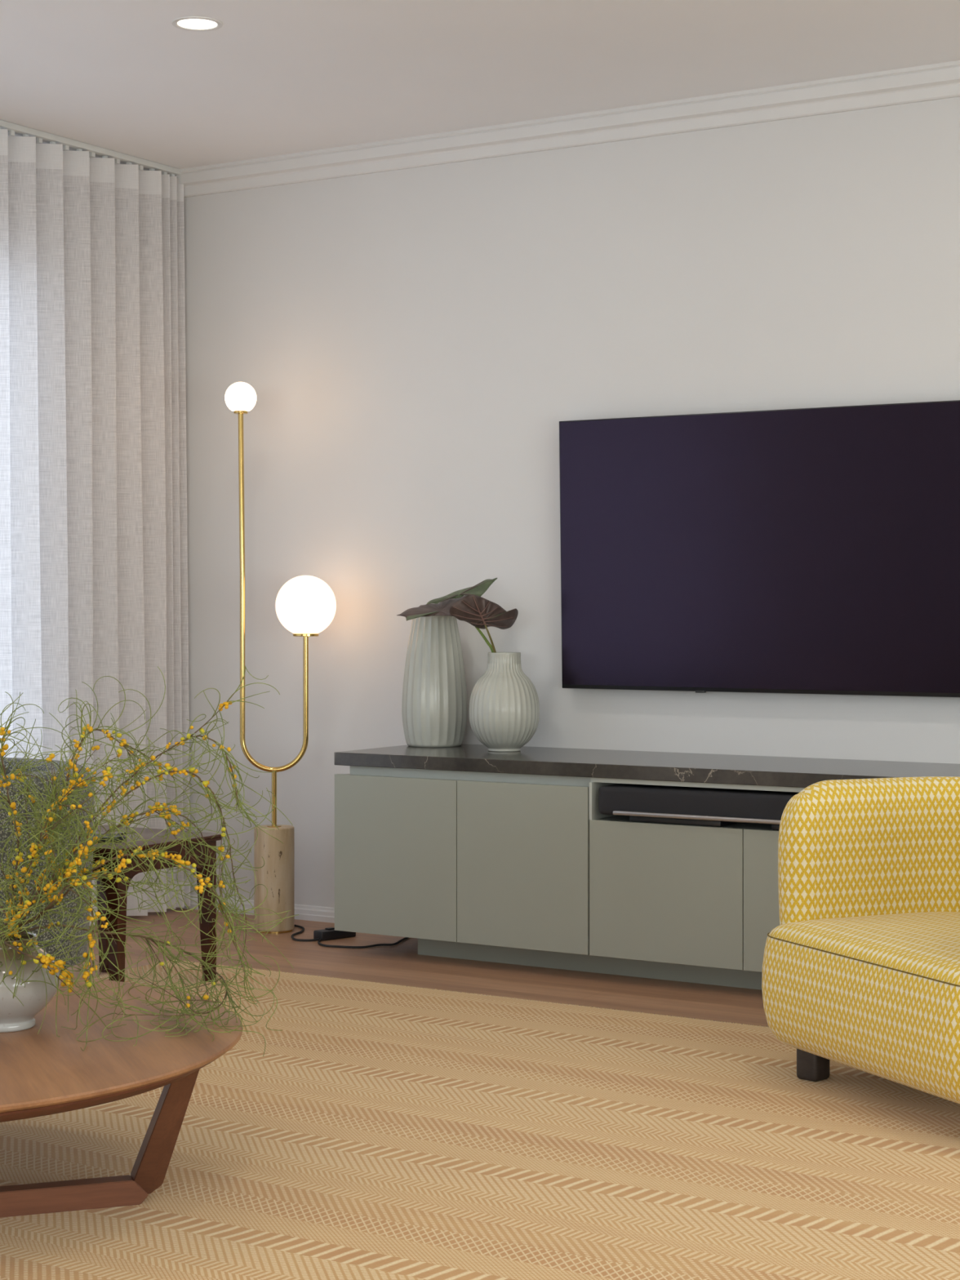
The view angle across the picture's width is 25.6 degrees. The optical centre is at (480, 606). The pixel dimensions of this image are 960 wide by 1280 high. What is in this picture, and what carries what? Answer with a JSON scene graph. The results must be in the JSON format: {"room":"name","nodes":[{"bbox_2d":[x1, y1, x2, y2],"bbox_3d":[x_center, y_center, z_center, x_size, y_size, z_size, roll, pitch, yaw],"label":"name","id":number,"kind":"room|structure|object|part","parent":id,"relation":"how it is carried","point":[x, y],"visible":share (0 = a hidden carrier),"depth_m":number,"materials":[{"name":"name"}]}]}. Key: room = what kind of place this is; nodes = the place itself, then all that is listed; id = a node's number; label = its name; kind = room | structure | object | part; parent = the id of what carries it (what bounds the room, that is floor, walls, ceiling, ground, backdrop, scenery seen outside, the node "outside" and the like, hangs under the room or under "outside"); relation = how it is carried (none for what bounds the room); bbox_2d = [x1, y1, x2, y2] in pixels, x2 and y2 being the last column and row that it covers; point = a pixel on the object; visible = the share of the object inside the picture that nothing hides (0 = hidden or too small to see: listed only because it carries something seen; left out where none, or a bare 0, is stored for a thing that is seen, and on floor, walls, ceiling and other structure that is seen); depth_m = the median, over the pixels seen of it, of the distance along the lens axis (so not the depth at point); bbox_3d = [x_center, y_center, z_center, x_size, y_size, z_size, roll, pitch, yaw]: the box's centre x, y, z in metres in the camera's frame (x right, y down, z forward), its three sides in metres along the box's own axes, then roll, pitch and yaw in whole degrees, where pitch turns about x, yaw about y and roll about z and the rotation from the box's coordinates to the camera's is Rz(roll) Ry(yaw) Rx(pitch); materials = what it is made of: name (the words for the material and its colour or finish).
{"room":"living room","nodes":[
{"label":"living room","id":0,"kind":"room"},
{"bbox_2d":[59,907,768,1027],"bbox_3d":[-0.449,1.110,2.244,7.070,0.100,8.500,0,0,32],"label":"floor","id":1,"kind":"structure","parent":0,"point":[401,963],"depth_m":6.12,"materials":[{"name":"brown wood"}]},
{"bbox_2d":[92,825,221,982],"bbox_3d":[-1.024,0.850,5.856,0.446,0.421,0.451,0,0,32],"label":"side table","id":2,"kind":"object","parent":1,"relation":"on","point":[206,926],"visible":0.37,"depth_m":5.80,"materials":[{"name":"brown wood"}]},
{"bbox_3d":[-1.127,0.713,5.689,0.330,0.112,0.016,0,0,32],"label":"arched rail","id":3,"kind":"part","parent":2,"relation":"part of","materials":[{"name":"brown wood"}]},
{"bbox_3d":[-1.084,0.859,6.113,0.040,0.403,0.040,0,0,32],"label":"leg","id":4,"kind":"part","parent":2,"relation":"part of","materials":[{"name":"brown wood"}]},
{"bbox_2d":[93,830,126,842],"bbox_3d":[-1.020,0.628,5.768,0.106,0.022,0.106,0,0,32],"label":"glass dish","id":5,"kind":"object","parent":2,"relation":"on","point":[102,832],"visible":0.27,"depth_m":5.74,"materials":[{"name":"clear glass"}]},
{"bbox_3d":[-1.020,0.635,5.768,0.104,0.008,0.104,0,0,32],"label":"dish","id":6,"kind":"part","parent":5,"relation":"part of","materials":[{"name":"clear glass"}]},
{"bbox_3d":[-0.965,0.855,5.599,0.040,0.395,0.040,0,0,32],"label":"leg","id":7,"kind":"part","parent":2,"relation":"part of","materials":[{"name":"brown wood"}]},
{"bbox_3d":[-0.860,0.713,5.755,0.016,0.112,0.335,0,0,32],"label":"arched rail","id":8,"kind":"part","parent":2,"relation":"part of","materials":[{"name":"brown wood"}]},
{"bbox_3d":[-0.769,0.855,5.919,0.040,0.395,0.040,0,0,32],"label":"leg","id":9,"kind":"part","parent":2,"relation":"part of","materials":[{"name":"brown wood"}]},
{"bbox_2d":[224,382,336,933],"bbox_3d":[-0.647,0.164,6.911,0.358,1.793,0.198,0,0,13],"label":"floor lamp","id":10,"kind":"object","parent":1,"relation":"on","point":[305,606],"visible":0.98,"depth_m":6.85,"materials":[{"name":"gold metal"}]},
{"bbox_3d":[-0.782,-0.686,6.894,0.103,0.094,0.103,0,0,32],"label":"glass globe","id":11,"kind":"part","parent":10,"relation":"part of","materials":[{"name":"white glass"}]},
{"bbox_3d":[-0.673,1.057,6.894,0.120,0.006,0.120,0,0,32],"label":"plate","id":12,"kind":"part","parent":10,"relation":"part of","materials":[{"name":"gold metal"}]},
{"bbox_3d":[-0.673,0.625,6.894,0.046,0.190,0.046,0,0,32],"label":"stem","id":13,"kind":"part","parent":10,"relation":"part of","materials":[{"name":"gold metal"}]},
{"bbox_3d":[-0.569,-0.006,6.894,0.198,0.190,0.198,0,0,32],"label":"glass globe","id":14,"kind":"part","parent":10,"relation":"part of","materials":[{"name":"white glass"}]},
{"bbox_2d":[313,927,355,941],"bbox_3d":[-0.464,1.042,6.737,0.140,0.035,0.046,0,0,-42],"label":"switch","id":15,"kind":"object","parent":1,"relation":"on","point":[328,933],"visible":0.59,"depth_m":6.71,"materials":[{"name":"black plastic"}]},
{"bbox_2d":[291,924,408,948],"bbox_3d":[-0.471,1.056,6.738,0.495,0.007,0.347,0,0,22],"label":"power cord","id":16,"kind":"object","parent":1,"relation":"on","point":[296,926],"visible":0.88,"depth_m":6.58,"materials":[{"name":"rubber"}]},
{"bbox_3d":[-0.591,1.056,6.825,0.083,0.007,0.341,0,0,-17],"label":"cord","id":17,"kind":"part","parent":16,"relation":"part of","materials":[{"name":"rubber"}]},
{"bbox_3d":[-0.335,1.056,6.655,0.358,0.007,0.214,0,0,-22],"label":"cord","id":18,"kind":"part","parent":16,"relation":"part of","materials":[{"name":"rubber"}]},
{"bbox_2d":[0,960,959,1279],"bbox_3d":[-0.095,1.055,3.614,4.200,0.009,3.705,0,0,32],"label":"area rug","id":19,"kind":"object","parent":1,"relation":"on","point":[380,1131],"visible":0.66,"depth_m":4.03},
{"bbox_2d":[0,757,93,968],"bbox_3d":[-1.350,0.732,5.351,0.762,0.656,0.694,0,0,32],"label":"armchair","id":20,"kind":"object","parent":19,"relation":"on","point":[51,949],"visible":0.33,"depth_m":5.15,"materials":[{"name":"grey fabric"}]},
{"bbox_2d":[0,977,242,1217],"bbox_3d":[-1.059,0.911,3.798,1.256,0.282,1.256,0,0,32],"label":"coffee table","id":21,"kind":"object","parent":19,"relation":"on","point":[43,1073],"visible":0.72,"depth_m":3.67,"materials":[{"name":"brown wood"}]},
{"bbox_2d":[0,931,60,1032],"bbox_3d":[-0.875,0.687,3.865,0.208,0.166,0.208,0,0,32],"label":"vase","id":22,"kind":"object","parent":21,"relation":"on","point":[15,1016],"visible":0.78,"depth_m":3.80,"materials":[{"name":"ceramic"}]},
{"bbox_2d":[0,691,68,991],"bbox_3d":[-0.877,0.417,3.774,0.242,0.648,0.223,0,0,40],"label":"branch","id":23,"kind":"object","parent":22,"relation":"in","point":[11,806],"visible":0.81,"depth_m":3.77,"materials":[{"name":"green plant"}]},
{"bbox_3d":[-0.873,0.463,3.769,0.093,0.555,0.218,0,0,32],"label":"stem","id":24,"kind":"part","parent":23,"relation":"part of","materials":[{"name":"green plant"}]},
{"bbox_2d":[0,728,109,917],"bbox_3d":[-0.886,0.484,3.932,0.389,0.514,0.220,0,0,-6],"label":"branch","id":25,"kind":"object","parent":22,"relation":"in","point":[19,768],"visible":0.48,"depth_m":3.94,"materials":[{"name":"green plant"}]},
{"bbox_3d":[-0.907,0.527,3.911,0.287,0.427,0.095,0,0,-4],"label":"stem","id":26,"kind":"part","parent":25,"relation":"part of","materials":[{"name":"green plant"}]},
{"bbox_2d":[0,719,113,978],"bbox_3d":[-0.833,0.478,3.822,0.329,0.552,0.402,0,0,-20],"label":"branch","id":27,"kind":"object","parent":22,"relation":"in","point":[52,756],"visible":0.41,"depth_m":3.88,"materials":[{"name":"green plant"}]},
{"bbox_3d":[-0.795,0.514,3.871,0.196,0.454,0.103,0,0,-25],"label":"stem","id":28,"kind":"part","parent":27,"relation":"part of","materials":[{"name":"green plant"}]},
{"bbox_2d":[0,916,134,1036],"bbox_3d":[-0.747,0.660,3.784,0.360,0.216,0.233,0,0,25],"label":"branch","id":29,"kind":"object","parent":22,"relation":"in","point":[46,960],"visible":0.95,"depth_m":3.73,"materials":[{"name":"green plant"}]},
{"bbox_3d":[-0.820,0.671,3.792,0.228,0.138,0.108,0,0,32],"label":"stem","id":30,"kind":"part","parent":29,"relation":"part of","materials":[{"name":"green plant"}]},
{"bbox_2d":[0,761,161,1034],"bbox_3d":[-0.778,0.522,3.708,0.377,0.479,0.370,0,0,8],"label":"branch","id":31,"kind":"object","parent":22,"relation":"in","point":[17,917],"visible":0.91,"depth_m":3.73,"materials":[{"name":"green plant"}]},
{"bbox_3d":[-0.749,0.556,3.786,0.177,0.369,0.233,0,0,-25],"label":"stem","id":32,"kind":"part","parent":31,"relation":"part of","materials":[{"name":"green plant"}]},
{"bbox_2d":[0,791,184,1051],"bbox_3d":[-0.727,0.547,3.732,0.401,0.441,0.237,0,0,17],"label":"branch","id":33,"kind":"object","parent":22,"relation":"in","point":[90,955],"visible":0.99,"depth_m":3.70,"materials":[{"name":"green plant"}]},
{"bbox_3d":[-0.762,0.564,3.750,0.372,0.352,0.058,0,0,41],"label":"stem","id":34,"kind":"part","parent":33,"relation":"part of","materials":[{"name":"green plant"}]},
{"bbox_2d":[0,702,203,996],"bbox_3d":[-0.698,0.453,3.748,0.432,0.574,0.311,0,0,32],"label":"branch","id":35,"kind":"object","parent":22,"relation":"in","point":[65,792],"visible":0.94,"depth_m":3.73,"materials":[{"name":"green plant"}]},
{"bbox_3d":[-0.754,0.481,3.759,0.321,0.517,0.117,0,0,32],"label":"stem","id":36,"kind":"part","parent":35,"relation":"part of","materials":[{"name":"green plant"}]},
{"bbox_2d":[4,666,234,941],"bbox_3d":[-0.683,0.427,3.982,0.423,0.627,0.245,0,0,-10],"label":"branch","id":37,"kind":"object","parent":22,"relation":"in","point":[123,742],"visible":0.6,"depth_m":3.96,"materials":[{"name":"green plant"}]},
{"bbox_3d":[-0.740,0.486,3.938,0.320,0.510,0.119,0,0,-20],"label":"stem","id":38,"kind":"part","parent":37,"relation":"part of","materials":[{"name":"green plant"}]},
{"bbox_2d":[1,721,290,1004],"bbox_3d":[-0.608,0.481,3.882,0.511,0.521,0.362,0,0,32],"label":"branch","id":39,"kind":"object","parent":22,"relation":"in","point":[206,783],"visible":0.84,"depth_m":3.86,"materials":[{"name":"green plant"}]},
{"bbox_3d":[-0.668,0.520,3.878,0.475,0.443,0.154,0,0,-6],"label":"stem","id":40,"kind":"part","parent":39,"relation":"part of","materials":[{"name":"green plant"}]},
{"bbox_2d":[14,895,279,1056],"bbox_3d":[-0.583,0.664,3.875,0.409,0.304,0.429,0,0,43],"label":"branch","id":41,"kind":"object","parent":22,"relation":"in","point":[156,942],"visible":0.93,"depth_m":3.89,"materials":[{"name":"green plant"}]},
{"bbox_3d":[-0.655,0.677,3.843,0.403,0.180,0.208,0,0,-19],"label":"stem","id":42,"kind":"part","parent":41,"relation":"part of","materials":[{"name":"green plant"}]},
{"bbox_2d":[3,755,293,967],"bbox_3d":[-0.619,0.509,3.882,0.536,0.466,0.181,0,0,3],"label":"branch","id":43,"kind":"object","parent":22,"relation":"in","point":[154,808],"visible":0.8,"depth_m":3.89,"materials":[{"name":"green plant"}]},
{"bbox_3d":[-0.680,0.558,3.873,0.412,0.367,0.099,0,0,-5],"label":"stem","id":44,"kind":"part","parent":43,"relation":"part of","materials":[{"name":"green plant"}]},
{"bbox_2d":[0,799,298,1030],"bbox_3d":[-0.574,0.557,3.732,0.549,0.432,0.392,0,0,-13],"label":"branch","id":45,"kind":"object","parent":22,"relation":"in","point":[180,863],"visible":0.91,"depth_m":3.77,"materials":[{"name":"green plant"}]},
{"bbox_3d":[-0.655,0.589,3.838,0.448,0.303,0.216,0,0,19],"label":"stem","id":46,"kind":"part","parent":45,"relation":"part of","materials":[{"name":"green plant"}]},
{"bbox_2d":[17,665,293,932],"bbox_3d":[-0.611,0.424,3.905,0.516,0.635,0.221,0,0,9],"label":"branch","id":47,"kind":"object","parent":22,"relation":"in","point":[227,703],"visible":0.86,"depth_m":3.89,"materials":[{"name":"green plant"}]},
{"bbox_3d":[-0.560,0.920,3.700,0.144,0.231,0.088,0,0,32],"label":"leg","id":48,"kind":"part","parent":21,"relation":"part of","materials":[{"name":"brown wood"}]},
{"bbox_2d":[761,776,959,1103],"bbox_3d":[1.092,0.722,4.518,0.716,0.660,0.826,0,0,-25],"label":"armchair","id":49,"kind":"object","parent":19,"relation":"on","point":[861,963],"visible":1,"depth_m":4.64,"materials":[{"name":"yellow fabric"}]},
{"bbox_3d":[0.742,1.006,4.694,0.058,0.092,0.058,0,0,-45],"label":"leg","id":50,"kind":"part","parent":49,"relation":"part of","materials":[{"name":"black wood"}]},
{"bbox_3d":[1.093,0.833,4.518,0.714,0.290,0.824,0,0,-25],"label":"seat","id":51,"kind":"part","parent":49,"relation":"part of","materials":[{"name":"yellow fabric"}]},
{"bbox_3d":[1.114,0.576,4.527,0.642,0.368,0.811,0,0,-25],"label":"backrest","id":52,"kind":"part","parent":49,"relation":"part of","materials":[{"name":"yellow fabric"}]},
{"bbox_2d":[334,765,804,990],"bbox_3d":[0.853,0.771,5.939,2.713,0.577,0.537,0,0,32],"label":"media cabinet","id":53,"kind":"object","parent":1,"relation":"on","point":[524,869],"visible":0.7,"depth_m":6.04,"materials":[{"name":"green paint"}]},
{"bbox_3d":[-0.252,0.749,6.314,0.439,0.475,0.019,0,0,32],"label":"door","id":54,"kind":"part","parent":53,"relation":"part of","materials":[{"name":"green paint"}]},
{"bbox_3d":[0.123,0.749,6.083,0.437,0.475,0.019,0,0,32],"label":"door","id":55,"kind":"part","parent":53,"relation":"part of","materials":[{"name":"green paint"}]},
{"bbox_3d":[0.856,0.498,5.945,2.638,0.031,0.525,0,0,32],"label":"finger rail","id":56,"kind":"part","parent":53,"relation":"part of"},
{"bbox_2d":[333,743,959,787],"bbox_3d":[0.854,0.464,5.939,2.718,0.039,0.537,0,0,32],"label":"countertop","id":57,"kind":"structure","parent":53,"relation":"on","point":[748,770],"depth_m":6.04,"materials":[{"name":"stone"}]},
{"bbox_2d":[401,615,466,747],"bbox_3d":[-0.145,0.235,6.715,0.206,0.418,0.208,0,0,-42],"label":"vase","id":58,"kind":"object","parent":57,"relation":"on","point":[434,702],"visible":0.94,"depth_m":6.64,"materials":[{"name":"beige ceramic"}]},
{"bbox_2d":[469,652,539,751],"bbox_3d":[0.075,0.293,6.485,0.216,0.302,0.217,0,0,5],"label":"vase","id":59,"kind":"object","parent":57,"relation":"on","point":[504,705],"visible":1,"depth_m":6.41,"materials":[{"name":"beige ceramic"}]},
{"bbox_2d":[396,577,497,653],"bbox_3d":[-0.096,0.083,6.541,0.324,0.346,0.163,0,0,-8],"label":"leaf","id":60,"kind":"object","parent":59,"relation":"in","point":[442,608],"visible":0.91,"depth_m":6.55,"materials":[{"name":"green plant"}]},
{"bbox_3d":[-0.137,0.003,6.545,0.241,0.083,0.158,0,0,3],"label":"blade","id":61,"kind":"part","parent":60,"relation":"part of","materials":[{"name":"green plant"}]},
{"bbox_3d":[-0.046,-0.048,6.564,0.238,0.085,0.082,0,0,-22],"label":"blade","id":62,"kind":"part","parent":60,"relation":"part of","materials":[{"name":"green plant"}]},
{"bbox_2d":[449,594,518,653],"bbox_3d":[0.011,0.109,6.445,0.257,0.292,0.059,0,0,-42],"label":"leaf","id":63,"kind":"object","parent":59,"relation":"in","point":[480,612],"visible":0.98,"depth_m":6.42,"materials":[{"name":"brown plant"}]},
{"bbox_3d":[0.011,0.017,6.446,0.257,0.108,0.058,0,0,-42],"label":"blade","id":64,"kind":"part","parent":63,"relation":"part of","materials":[{"name":"brown plant"}]},
{"bbox_3d":[0.515,0.794,5.843,0.472,0.383,0.019,0,0,32],"label":"drawer","id":65,"kind":"part","parent":53,"relation":"part of","materials":[{"name":"green paint"}]},
{"bbox_2d":[598,783,798,830],"bbox_3d":[0.744,0.554,5.757,0.901,0.095,0.144,0,0,32],"label":"soundbar","id":66,"kind":"object","parent":53,"relation":"in","point":[677,805],"visible":0.56,"depth_m":5.79,"materials":[{"name":"plastic"}]},
{"bbox_3d":[0.919,0.794,5.595,0.472,0.383,0.019,0,0,32],"label":"drawer","id":67,"kind":"part","parent":53,"relation":"part of","materials":[{"name":"green paint"}]},
{"bbox_2d":[0,0,959,170],"bbox_3d":[-0.449,-1.580,2.244,7.070,0.100,8.500,0,0,32],"label":"ceiling","id":68,"kind":"structure","parent":0,"point":[277,77],"depth_m":5.88,"materials":[{"name":"paint"}]},
{"bbox_2d":[0,120,182,176],"bbox_3d":[-2.355,-1.520,5.285,0.044,0.020,4.990,0,0,32],"label":"track","id":69,"kind":"object","parent":68,"relation":"attached to","point":[20,130],"visible":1,"depth_m":6.97,"materials":[{"name":"metal"}]},
{"bbox_2d":[0,127,190,925],"bbox_3d":[-2.298,-0.232,5.344,0.111,2.559,4.826,0,0,32],"label":"curtain","id":70,"kind":"object","parent":69,"relation":"hanging from","point":[94,539],"visible":0.84,"depth_m":7.04,"materials":[{"name":"fabric"}]},
{"bbox_2d":[171,16,222,31],"bbox_3d":[-0.742,-1.538,5.533,0.134,0.024,0.134,0,0,32],"label":"recessed light","id":71,"kind":"object","parent":68,"relation":"in","point":[186,23],"visible":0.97,"depth_m":5.53,"materials":[{"name":"paint"}]},
{"bbox_2d":[177,18,217,29],"bbox_3d":[-0.742,-1.529,5.533,0.106,0.001,0.106,0,0,32],"label":"diffuser","id":72,"kind":"object","parent":71,"relation":"attached to","point":[197,24],"depth_m":5.54,"materials":[{"name":"white plastic"}]},
{"bbox_2d":[183,96,959,907],"bbox_3d":[1.735,-0.235,5.803,6.770,2.590,0.150,0,0,32],"label":"wall","id":73,"kind":"structure","parent":0,"point":[414,345],"depth_m":6.74,"materials":[{"name":"paint"}]},
{"bbox_2d":[182,894,334,923],"bbox_3d":[1.764,1.036,5.687,6.600,0.049,0.016,0,0,32],"label":"baseboard","id":74,"kind":"structure","parent":73,"relation":"attached to","point":[308,913],"depth_m":7.13,"materials":[{"name":"paint"}]},
{"bbox_2d":[176,60,959,197],"bbox_3d":[1.758,-1.484,5.677,6.600,0.092,0.040,0,0,32],"label":"trim","id":75,"kind":"structure","parent":73,"relation":"attached to","point":[939,81],"depth_m":6.54,"materials":[{"name":"paint"}]},
{"bbox_2d":[559,400,959,697],"bbox_3d":[0.885,-0.158,6.183,1.458,0.832,0.076,0,0,32],"label":"television","id":76,"kind":"object","parent":73,"relation":"attached to","point":[816,550],"visible":1,"depth_m":6.18,"materials":[{"name":"glass"}]}
]}

